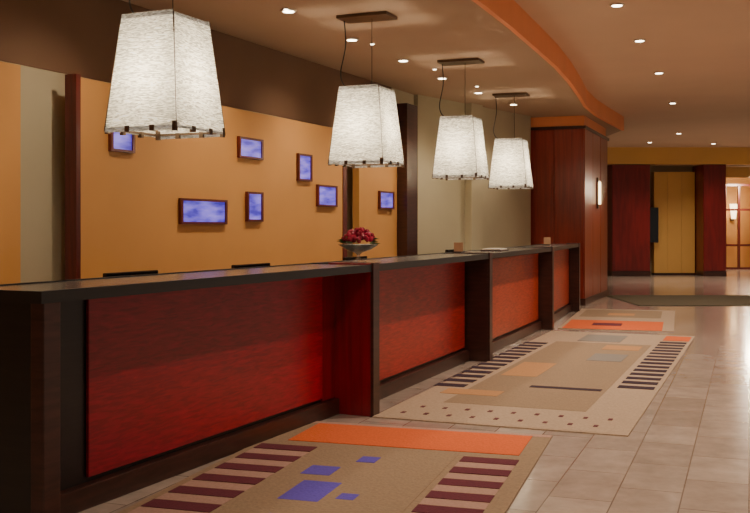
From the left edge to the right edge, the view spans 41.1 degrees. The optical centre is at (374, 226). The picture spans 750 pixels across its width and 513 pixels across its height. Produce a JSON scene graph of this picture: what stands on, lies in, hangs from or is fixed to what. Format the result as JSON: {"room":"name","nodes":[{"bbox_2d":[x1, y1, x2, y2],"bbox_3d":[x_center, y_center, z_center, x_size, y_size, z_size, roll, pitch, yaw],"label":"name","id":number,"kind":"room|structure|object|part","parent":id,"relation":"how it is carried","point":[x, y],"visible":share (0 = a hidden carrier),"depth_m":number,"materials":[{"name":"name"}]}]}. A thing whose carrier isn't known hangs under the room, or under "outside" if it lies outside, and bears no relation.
{"room":"hotel lobby","nodes":[
{"label":"hotel lobby","id":0,"kind":"room"},
{"bbox_2d":[0,0,391,127],"bbox_3d":[-2.764,-1.590,7.593,5.992,0.730,12.984,0,0,0],"label":"bulkhead","id":1,"kind":"object","parent":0,"point":[80,37],"depth_m":8.65,"materials":[{"name":"brown paint"}]},
{"bbox_2d":[1,61,413,282],"bbox_3d":[-2.564,-0.290,8.043,0.200,3.330,15.133,0,0,24],"label":"wall","id":2,"kind":"structure","parent":0,"point":[42,91],"depth_m":7.78,"materials":[{"name":"paint"}]},
{"bbox_2d":[0,61,20,283],"bbox_3d":[-3.544,0.105,5.123,0.090,2.540,4.617,0,0,24],"label":"wall panel","id":3,"kind":"object","parent":2,"relation":"attached to","point":[10,74],"visible":0.6,"depth_m":7.12,"materials":[{"name":"orange paint"}]},
{"bbox_2d":[81,78,341,278],"bbox_3d":[-1.386,0.105,9.918,0.090,2.540,4.650,0,0,24],"label":"wall panel","id":4,"kind":"object","parent":2,"relation":"attached to","point":[129,201],"visible":0.5,"depth_m":9.30,"materials":[{"name":"orange paint"}]},
{"bbox_2d":[108,132,134,153],"bbox_3d":[-2.080,-0.705,8.223,0.034,0.180,0.307,0,0,24],"label":"art","id":5,"kind":"object","parent":4,"relation":"attached to","point":[117,142],"visible":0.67,"depth_m":8.20,"materials":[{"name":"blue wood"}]},
{"bbox_3d":[-2.087,-0.705,8.226,0.019,0.136,0.250,0,0,24],"label":"art glass","id":6,"kind":"part","parent":5,"relation":"part of","materials":[{"name":"glass"}]},
{"bbox_2d":[178,198,227,223],"bbox_3d":[-1.592,-0.142,9.308,0.034,0.235,0.757,0,0,24],"label":"art","id":7,"kind":"object","parent":4,"relation":"attached to","point":[190,210],"visible":1,"depth_m":9.28,"materials":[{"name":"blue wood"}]},
{"bbox_3d":[-1.599,-0.142,9.311,0.019,0.191,0.699,0,0,24],"label":"art glass","id":8,"kind":"part","parent":7,"relation":"part of","materials":[{"name":"blue glass"}]},
{"bbox_2d":[237,136,263,159],"bbox_3d":[-1.252,-0.790,10.063,0.034,0.210,0.461,0,0,24],"label":"art","id":9,"kind":"object","parent":4,"relation":"attached to","point":[247,148],"visible":1,"depth_m":10.05,"materials":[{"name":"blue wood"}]},
{"bbox_3d":[-1.259,-0.790,10.066,0.019,0.166,0.403,0,0,24],"label":"art glass","id":10,"kind":"part","parent":9,"relation":"part of","materials":[{"name":"glass"}]},
{"bbox_2d":[245,191,263,221],"bbox_3d":[-1.221,-0.205,10.133,0.034,0.300,0.307,0,0,24],"label":"art","id":11,"kind":"object","parent":4,"relation":"attached to","point":[254,201],"visible":1,"depth_m":10.13,"materials":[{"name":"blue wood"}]},
{"bbox_3d":[-1.227,-0.205,10.136,0.019,0.256,0.250,0,0,24],"label":"art glass","id":12,"kind":"part","parent":11,"relation":"part of","materials":[{"name":"blue glass"}]},
{"bbox_2d":[296,153,312,181],"bbox_3d":[-0.782,-0.660,11.108,0.034,0.300,0.318,0,0,24],"label":"art","id":13,"kind":"object","parent":4,"relation":"attached to","point":[304,162],"visible":1,"depth_m":11.10,"materials":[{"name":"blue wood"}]},
{"bbox_3d":[-0.789,-0.660,11.111,0.019,0.256,0.261,0,0,24],"label":"art glass","id":14,"kind":"part","parent":13,"relation":"part of","materials":[{"name":"glass"}]},
{"bbox_2d":[316,184,337,206],"bbox_3d":[-0.557,-0.360,11.608,0.034,0.250,0.494,0,0,24],"label":"art","id":15,"kind":"object","parent":4,"relation":"attached to","point":[326,195],"visible":1,"depth_m":11.59,"materials":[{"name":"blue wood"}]},
{"bbox_3d":[-0.564,-0.360,11.611,0.019,0.206,0.436,0,0,24],"label":"art glass","id":16,"kind":"part","parent":15,"relation":"part of","materials":[{"name":"blue glass"}]},
{"bbox_2d":[353,167,396,258],"bbox_3d":[0.009,0.105,13.018,0.090,2.540,1.206,0,0,24],"label":"wall panel","id":17,"kind":"object","parent":2,"relation":"attached to","point":[367,182],"visible":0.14,"depth_m":12.90,"materials":[{"name":"orange paint"}]},
{"bbox_2d":[378,191,394,208],"bbox_3d":[0.150,-0.352,13.178,0.034,0.235,0.472,0,0,24],"label":"art","id":18,"kind":"object","parent":17,"relation":"attached to","point":[386,199],"visible":1,"depth_m":13.17,"materials":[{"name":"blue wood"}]},
{"bbox_3d":[0.143,-0.352,13.181,0.019,0.191,0.414,0,0,24],"label":"art glass","id":19,"kind":"part","parent":18,"relation":"part of","materials":[{"name":"blue glass"}]},
{"bbox_2d":[338,244,377,261],"bbox_3d":[-0.130,0.204,7.800,0.316,0.139,0.316,0,0,0],"label":"footed bowl","id":20,"kind":"object","parent":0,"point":[358,249],"depth_m":7.73,"materials":[{"name":"silver glass"}]},
{"bbox_2d":[122,0,620,135],"bbox_3d":[-3.118,-2.015,9.485,8.017,0.120,29.424,0,0,23],"label":"ceiling","id":21,"kind":"structure","parent":0,"point":[424,32],"depth_m":10.60,"materials":[{"name":"brown paint"}]},
{"bbox_2d":[104,0,225,139],"bbox_3d":[-1.285,-1.258,6.150,0.542,1.392,0.542,0,0,24],"label":"pendant lamp","id":22,"kind":"object","parent":21,"relation":"hanging from","point":[164,79],"visible":1,"depth_m":5.97,"materials":[{"name":"white fabric"}]},
{"bbox_3d":[-1.583,-0.925,6.036,0.106,0.701,0.006,0,0,-21],"label":"corner rod","id":23,"kind":"part","parent":22,"relation":"part of","materials":[{"name":"brown metal"}]},
{"bbox_3d":[-1.171,-0.925,5.852,0.006,0.701,0.106,0,0,-21],"label":"corner rod","id":24,"kind":"part","parent":22,"relation":"part of","materials":[{"name":"brown metal"}]},
{"bbox_3d":[-0.987,-0.925,6.264,0.106,0.701,0.006,0,0,-21],"label":"corner rod","id":25,"kind":"part","parent":22,"relation":"part of","materials":[{"name":"brown metal"}]},
{"bbox_2d":[280,9,296,12],"bbox_3d":[-0.780,-1.946,9.020,0.150,0.015,0.150,0,0,0],"label":"recessed light","id":26,"kind":"object","parent":21,"relation":"in","point":[281,10],"visible":1,"depth_m":9.00,"materials":[{"name":"beige"}]},
{"bbox_2d":[346,38,358,40],"bbox_3d":[-0.240,-1.946,10.400,0.150,0.015,0.150,0,0,0],"label":"recessed light","id":27,"kind":"object","parent":21,"relation":"in","point":[347,39],"visible":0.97,"depth_m":10.36,"materials":[{"name":"beige"}]},
{"bbox_2d":[328,11,404,168],"bbox_3d":[-0.075,-1.258,9.260,0.560,1.392,0.560,0,0,22],"label":"pendant lamp","id":28,"kind":"object","parent":21,"relation":"hanging from","point":[366,133],"visible":1,"depth_m":9.07,"materials":[{"name":"white fabric"}]},
{"bbox_3d":[-0.381,-0.925,9.133,0.108,0.701,0.006,0,0,-22],"label":"corner rod","id":29,"kind":"part","parent":28,"relation":"part of","materials":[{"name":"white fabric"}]},
{"bbox_3d":[-0.194,-1.548,9.309,0.265,0.754,0.044,0,0,15],"label":"power cord","id":30,"kind":"part","parent":28,"relation":"part of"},
{"bbox_3d":[-0.075,-0.912,9.260,0.560,0.701,0.560,0,0,22],"label":"metal frame","id":31,"kind":"part","parent":28,"relation":"part of","materials":[{"name":"white fabric"}]},
{"bbox_3d":[0.052,-0.925,8.954,0.006,0.701,0.108,0,0,-22],"label":"corner rod","id":32,"kind":"part","parent":28,"relation":"part of","materials":[{"name":"brown metal"}]},
{"bbox_2d":[397,59,408,61],"bbox_3d":[0.330,-1.946,11.700,0.150,0.015,0.150,0,0,0],"label":"recessed light","id":33,"kind":"object","parent":21,"relation":"in","point":[398,60],"visible":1,"depth_m":11.66,"materials":[{"name":"beige"}]},
{"bbox_2d":[432,58,488,180],"bbox_3d":[1.010,-1.258,11.750,0.560,1.392,0.560,0,0,21],"label":"pendant lamp","id":34,"kind":"object","parent":21,"relation":"hanging from","point":[460,151],"visible":1,"depth_m":11.55,"materials":[{"name":"white fabric"}]},
{"bbox_3d":[0.708,-0.925,11.615,0.108,0.701,0.006,0,0,-24],"label":"corner rod","id":35,"kind":"part","parent":34,"relation":"part of","materials":[{"name":"brown metal"}]},
{"bbox_3d":[0.889,-1.548,11.796,0.266,0.754,0.042,0,0,14],"label":"power cord","id":36,"kind":"part","parent":34,"relation":"part of","materials":[{"name":"black plastic"}]},
{"bbox_3d":[1.010,-0.912,11.750,0.560,0.701,0.560,0,0,21],"label":"metal frame","id":37,"kind":"part","parent":34,"relation":"part of","materials":[{"name":"brown metal"}]},
{"bbox_2d":[488,92,532,189],"bbox_3d":[2.000,-1.258,14.700,0.580,1.392,0.580,0,0,18],"label":"pendant lamp","id":38,"kind":"object","parent":21,"relation":"hanging from","point":[510,163],"visible":1,"depth_m":14.49,"materials":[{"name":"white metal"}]},
{"bbox_3d":[1.878,-1.548,14.742,0.266,0.754,0.039,0,0,13],"label":"power cord","id":39,"kind":"part","parent":38,"relation":"part of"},
{"bbox_3d":[2.000,-0.912,14.700,0.576,0.701,0.576,0,0,19],"label":"metal frame","id":40,"kind":"part","parent":38,"relation":"part of","materials":[{"name":"brown metal"}]},
{"bbox_2d":[78,269,749,512],"bbox_3d":[5.500,1.425,15.000,29.000,0.100,42.000,0,0,0],"label":"floor","id":41,"kind":"structure","parent":0,"point":[689,450],"depth_m":6.53,"materials":[{"name":"tile"}]},
{"bbox_2d":[65,74,80,279],"bbox_3d":[-2.349,0.095,7.775,0.112,2.560,0.050,0,0,24],"label":"post","id":42,"kind":"object","parent":41,"relation":"on","point":[72,81],"visible":0.64,"depth_m":7.75,"materials":[{"name":"brown wood"}]},
{"bbox_2d":[0,243,579,512],"bbox_3d":[0.584,0.818,10.425,1.270,1.114,13.014,0,0,21],"label":"reception desk","id":43,"kind":"object","parent":41,"relation":"on","point":[111,388],"visible":0.99,"depth_m":5.94,"materials":[{"name":"brown wood"}]},
{"bbox_3d":[-1.754,0.850,4.447,0.675,1.050,0.060,0,0,25],"label":"panel","id":44,"kind":"part","parent":43,"relation":"part of","materials":[{"name":"brown wood"}]},
{"bbox_3d":[-1.639,0.298,4.332,0.520,0.053,0.015,0,0,25],"label":"edge trim","id":45,"kind":"part","parent":43,"relation":"part of","materials":[{"name":"brown wood"}]},
{"bbox_3d":[-1.413,0.849,4.291,0.075,1.052,0.100,0,0,25],"label":"corner post","id":46,"kind":"part","parent":43,"relation":"part of","materials":[{"name":"brown wood"}]},
{"bbox_2d":[103,270,157,276],"bbox_3d":[-1.472,0.430,5.968,0.180,0.330,0.480,0,0,25],"label":"computer monitor","id":47,"kind":"object","parent":43,"relation":"on","point":[113,274],"visible":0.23,"depth_m":5.92,"materials":[{"name":"black plastic"}]},
{"bbox_3d":[-0.902,0.792,6.060,0.020,0.885,2.481,0,0,25],"label":"panel","id":48,"kind":"part","parent":43,"relation":"part of","materials":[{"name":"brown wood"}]},
{"bbox_2d":[231,263,269,267],"bbox_3d":[-0.909,0.430,7.195,0.180,0.330,0.480,0,0,25],"label":"computer monitor","id":49,"kind":"object","parent":43,"relation":"on","point":[255,264],"visible":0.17,"depth_m":7.14,"materials":[{"name":"black plastic"}]},
{"bbox_3d":[0.595,0.297,10.430,0.228,0.056,12.944,0,0,21],"label":"edge trim","id":50,"kind":"part","parent":43,"relation":"part of","materials":[{"name":"brown wood"}]},
{"bbox_2d":[0,244,571,290],"bbox_3d":[0.827,0.294,10.338,0.688,0.038,12.997,0,0,21],"label":"countertop","id":51,"kind":"structure","parent":43,"relation":"on","point":[206,274],"depth_m":5.79,"materials":[{"name":"stone"}]},
{"bbox_3d":[0.963,0.298,10.285,4.762,0.053,12.109,0,0,0],"label":"edge trim","id":52,"kind":"part","parent":43,"relation":"part of","materials":[{"name":"brown wood"}]},
{"bbox_2d":[343,256,366,259],"bbox_3d":[-0.196,0.430,8.926,0.180,0.330,0.480,0,0,22],"label":"computer monitor","id":53,"kind":"object","parent":43,"relation":"on","point":[361,257],"visible":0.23,"depth_m":8.81,"materials":[{"name":"black plastic"}]},
{"bbox_2d":[337,227,379,261],"bbox_3d":[-0.129,0.137,7.803,0.317,0.274,0.339,0,0,37],"label":"arrangement","id":54,"kind":"object","parent":43,"relation":"on","point":[359,234],"visible":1,"depth_m":7.73,"materials":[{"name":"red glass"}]},
{"bbox_3d":[0.345,0.792,8.826,0.020,0.885,3.037,0,0,22],"label":"panel","id":55,"kind":"part","parent":43,"relation":"part of","materials":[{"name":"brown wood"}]},
{"bbox_2d":[452,242,464,252],"bbox_3d":[0.892,0.220,10.666,0.100,0.109,0.120,0,0,21],"label":"card stand","id":56,"kind":"object","parent":43,"relation":"on","point":[458,246],"visible":1,"depth_m":10.66,"materials":[{"name":"brown wood"}]},
{"bbox_2d":[480,248,508,250],"bbox_3d":[1.378,0.260,11.498,0.240,0.029,0.400,0,0,21],"label":"tray","id":57,"kind":"object","parent":43,"relation":"on","point":[483,249],"visible":0.97,"depth_m":11.36,"materials":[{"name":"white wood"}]},
{"bbox_3d":[1.599,0.792,11.853,0.020,0.885,3.240,0,0,21],"label":"panel","id":58,"kind":"part","parent":43,"relation":"part of","materials":[{"name":"orange wood"}]},
{"bbox_2d":[543,237,550,244],"bbox_3d":[2.576,0.214,14.963,0.100,0.119,0.120,0,0,18],"label":"card stand","id":59,"kind":"object","parent":43,"relation":"on","point":[547,240],"visible":0.96,"depth_m":14.95,"materials":[{"name":"brown wood"}]},
{"bbox_3d":[2.684,0.792,14.844,0.020,0.885,2.861,0,0,18],"label":"panel","id":60,"kind":"part","parent":43,"relation":"part of","materials":[{"name":"orange wood"}]},
{"bbox_2d":[118,421,552,512],"bbox_3d":[-0.235,1.368,5.178,1.870,0.014,3.450,0,0,17],"label":"area rug","id":61,"kind":"object","parent":41,"relation":"on","point":[318,466],"visible":0.99,"depth_m":5.49,"materials":[{"name":"carpet"}]},
{"bbox_2d":[342,165,346,259],"bbox_3d":[-0.456,0.095,12.104,0.212,2.560,0.100,0,0,24],"label":"post","id":62,"kind":"object","parent":41,"relation":"on","point":[344,169],"visible":0.02,"depth_m":12.04,"materials":[{"name":"brown wood"}]},
{"bbox_2d":[397,103,417,255],"bbox_3d":[0.339,-0.150,13.764,0.380,3.050,0.380,0,0,24],"label":"column","id":63,"kind":"structure","parent":41,"relation":"on","point":[407,176],"depth_m":13.56,"materials":[{"name":"brown wood"}]},
{"bbox_2d":[372,331,694,436],"bbox_3d":[1.978,1.368,9.860,1.830,0.014,6.400,0,0,21],"label":"area rug","id":64,"kind":"object","parent":41,"relation":"on","point":[597,383],"visible":1,"depth_m":8.59,"materials":[{"name":"beige carpet"}]},
{"bbox_2d":[554,130,554,243],"bbox_3d":[3.680,-0.190,18.985,1.030,3.130,2.730,0,0,21],"label":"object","id":65,"kind":"object","parent":41,"relation":"on","point":[554,130],"visible":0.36,"depth_m":17.72,"materials":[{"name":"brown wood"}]},
{"bbox_2d":[531,129,606,298],"bbox_3d":[3.671,-0.235,18.923,1.042,2.980,2.648,0,0,22],"label":"column","id":66,"kind":"structure","parent":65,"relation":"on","point":[580,154],"depth_m":17.74,"materials":[{"name":"brown wood"}]},
{"bbox_3d":[2.937,-0.235,17.800,0.500,2.980,0.020,0,0,21],"label":"panel","id":67,"kind":"part","parent":66,"relation":"part of","materials":[{"name":"brown wood"}]},
{"bbox_3d":[3.421,-0.235,17.609,0.500,2.980,0.020,0,0,21],"label":"panel","id":68,"kind":"part","parent":66,"relation":"part of","materials":[{"name":"brown wood"}]},
{"bbox_2d":[531,125,608,140],"bbox_3d":[3.686,-1.750,18.972,1.090,0.050,2.790,0,0,21],"label":"cap","id":69,"kind":"object","parent":66,"relation":"on","point":[584,126],"visible":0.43,"depth_m":17.72,"materials":[{"name":"brown wood"}]},
{"bbox_2d":[531,115,605,135],"bbox_3d":[3.635,-1.864,18.857,1.040,0.178,2.500,0,0,21],"label":"trim","id":70,"kind":"structure","parent":69,"relation":"on","point":[582,120],"depth_m":17.73,"materials":[{"name":"orange paint"}]},
{"bbox_3d":[3.822,-0.235,17.913,0.020,2.980,0.856,0,0,21],"label":"panel","id":71,"kind":"part","parent":66,"relation":"part of","materials":[{"name":"brown wood"}]},
{"bbox_3d":[4.144,-0.235,18.732,0.020,2.980,0.856,0,0,21],"label":"panel","id":72,"kind":"part","parent":66,"relation":"part of","materials":[{"name":"brown wood"}]},
{"bbox_2d":[597,177,600,208],"bbox_3d":[4.198,-0.635,18.743,0.069,0.580,0.140,0,0,22],"label":"wall sconce","id":73,"kind":"object","parent":66,"relation":"attached to","point":[598,182],"visible":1,"depth_m":18.71,"materials":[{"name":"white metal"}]},
{"bbox_3d":[4.474,-0.235,19.569,0.020,2.980,0.856,0,0,21],"label":"panel","id":74,"kind":"part","parent":66,"relation":"part of","materials":[{"name":"brown wood"}]},
{"bbox_2d":[558,309,674,331],"bbox_3d":[3.684,1.368,14.906,1.500,0.013,3.400,0,0,17],"label":"area rug","id":75,"kind":"object","parent":41,"relation":"on","point":[584,319],"visible":1,"depth_m":14.60,"materials":[{"name":"beige carpet"}]},
{"bbox_2d":[607,165,650,275],"bbox_3d":[7.150,-0.185,28.383,1.080,3.120,0.995,0,0,0],"label":"wall panel","id":76,"kind":"object","parent":41,"relation":"on","point":[628,186],"visible":0.97,"depth_m":27.90,"materials":[{"name":"brown wood"}]},
{"bbox_3d":[7.150,1.305,28.383,1.080,0.140,0.995,0,0,0],"label":"skirting","id":77,"kind":"part","parent":76,"relation":"part of","materials":[{"name":"brown wood"}]},
{"bbox_2d":[608,295,749,305],"bbox_3d":[10.600,1.369,18.700,12.000,0.012,2.600,0,0,0],"label":"carpet runner","id":78,"kind":"object","parent":41,"relation":"on","point":[640,300],"visible":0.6,"depth_m":18.54,"materials":[{"name":"beige carpet"}]},
{"bbox_2d":[693,165,726,275],"bbox_3d":[9.485,-0.185,28.383,0.650,3.120,0.995,0,0,0],"label":"wall pier","id":79,"kind":"object","parent":41,"relation":"on","point":[710,180],"visible":0.98,"depth_m":27.90,"materials":[{"name":"brown wood"}]},
{"bbox_3d":[9.485,1.305,28.383,0.650,0.140,0.995,0,0,0],"label":"skirting","id":80,"kind":"part","parent":79,"relation":"part of","materials":[{"name":"brown wood"}]},
{"bbox_2d":[726,184,749,268],"bbox_3d":[11.800,-0.010,32.440,1.870,2.770,0.080,0,0,0],"label":"screen","id":81,"kind":"object","parent":41,"relation":"on","point":[738,209],"visible":0.41,"depth_m":32.41,"materials":[{"name":"brown wood"}]},
{"bbox_2d":[414,94,530,254],"bbox_3d":[1.610,-0.290,16.253,0.200,3.330,3.600,0,0,36],"label":"wall","id":82,"kind":"structure","parent":0,"point":[441,203],"depth_m":15.67,"materials":[{"name":"beige paint"}]},
{"bbox_2d":[465,103,482,250],"bbox_3d":[1.577,-0.290,15.937,0.120,3.330,0.350,0,0,36],"label":"trim","id":83,"kind":"structure","parent":82,"relation":"attached to","point":[473,188],"depth_m":15.83,"materials":[{"name":"beige paint"}]},
{"bbox_2d":[580,289,608,305],"bbox_3d":[3.685,1.315,18.976,1.085,0.120,2.782,0,0,21],"label":"plinth","id":84,"kind":"object","parent":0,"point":[583,302],"visible":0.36,"depth_m":18.36,"materials":[{"name":"brown wood"}]},
{"bbox_2d":[514,0,749,146],"bbox_3d":[5.500,-2.275,11.500,29.000,0.100,35.000,0,0,0],"label":"ceiling","id":85,"kind":"structure","parent":0,"point":[701,48],"depth_m":13.36,"materials":[{"name":"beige paint"}]},
{"bbox_2d":[472,0,623,130],"bbox_3d":[0.388,-2.085,8.026,0.517,0.280,26.036,0,0,21],"label":"trim","id":86,"kind":"structure","parent":85,"relation":"attached to","point":[509,13],"depth_m":11.47,"materials":[{"name":"orange paint"}]},
{"bbox_2d":[609,3,624,6],"bbox_3d":[2.420,-2.216,10.000,0.150,0.015,0.150,0,0,0],"label":"recessed light","id":87,"kind":"object","parent":85,"relation":"in","point":[613,4],"visible":1,"depth_m":9.97,"materials":[{"name":"beige"}]},
{"bbox_2d":[633,39,645,41],"bbox_3d":[3.150,-2.216,11.900,0.150,0.015,0.150,0,0,0],"label":"recessed light","id":88,"kind":"object","parent":85,"relation":"in","point":[635,40],"visible":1,"depth_m":11.87,"materials":[{"name":"beige"}]},
{"bbox_2d":[650,166,692,270],"bbox_3d":[6.425,-0.425,29.000,6.850,3.600,0.200,0,0,0],"label":"wall","id":89,"kind":"structure","parent":0,"point":[652,168],"depth_m":28.90,"materials":[{"name":"brown wood"}]},
{"bbox_2d":[650,207,658,242],"bbox_3d":[7.880,-0.055,28.655,0.360,1.000,0.470,0,0,0],"label":"door handle","id":90,"kind":"object","parent":89,"relation":"attached to","point":[654,211],"visible":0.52,"depth_m":28.42,"materials":[{"name":"brown metal"}]},
{"bbox_2d":[651,273,695,274],"bbox_3d":[8.570,1.345,28.730,1.180,0.060,0.300,0,0,0],"label":"baseboard","id":91,"kind":"structure","parent":89,"relation":"attached to","point":[651,273],"depth_m":28.58,"materials":[{"name":"brown wood"}]},
{"bbox_2d":[651,172,667,272],"bbox_3d":[8.175,-0.130,28.740,0.386,2.890,0.280,0,0,0],"label":"gold leaf","id":92,"kind":"object","parent":91,"relation":"on","point":[659,180],"visible":0.96,"depth_m":28.60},
{"bbox_2d":[668,172,680,272],"bbox_3d":[8.565,-0.130,28.740,0.386,2.890,0.280,0,0,0],"label":"gold leaf","id":93,"kind":"object","parent":91,"relation":"on","point":[674,178],"visible":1,"depth_m":28.60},
{"bbox_2d":[681,172,694,272],"bbox_3d":[8.955,-0.130,28.740,0.386,2.890,0.280,0,0,0],"label":"gold leaf","id":94,"kind":"object","parent":91,"relation":"on","point":[687,178],"visible":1,"depth_m":28.60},
{"bbox_2d":[726,167,749,177],"bbox_3d":[14.910,-1.585,28.950,10.180,0.320,0.100,0,0,0],"label":"trim","id":95,"kind":"structure","parent":89,"relation":"attached to","point":[731,172],"depth_m":28.90,"materials":[{"name":"orange paint"}]},
{"bbox_2d":[607,165,749,166],"bbox_3d":[11.500,-1.790,32.150,17.000,0.070,7.700,0,0,0],"label":"trim","id":96,"kind":"structure","parent":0,"point":[607,165],"depth_m":28.54,"materials":[{"name":"brown wood"}]},
{"bbox_2d":[607,147,749,164],"bbox_3d":[11.500,-1.990,28.100,17.000,0.470,0.400,0,0,0],"label":"beam","id":97,"kind":"structure","parent":0,"point":[615,155],"depth_m":27.90,"materials":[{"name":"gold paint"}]},
{"bbox_2d":[726,178,749,266],"bbox_3d":[14.000,-0.185,34.100,12.000,3.120,0.200,0,0,0],"label":"wall","id":98,"kind":"structure","parent":0,"point":[731,191],"depth_m":34.00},
{"bbox_2d":[730,204,736,220],"bbox_3d":[12.100,-0.490,33.805,0.260,0.570,0.390,0,0,0],"label":"wall sconce","id":99,"kind":"object","parent":98,"relation":"attached to","point":[732,206],"visible":0.95,"depth_m":33.67,"materials":[{"name":"white glass"}]}
]}

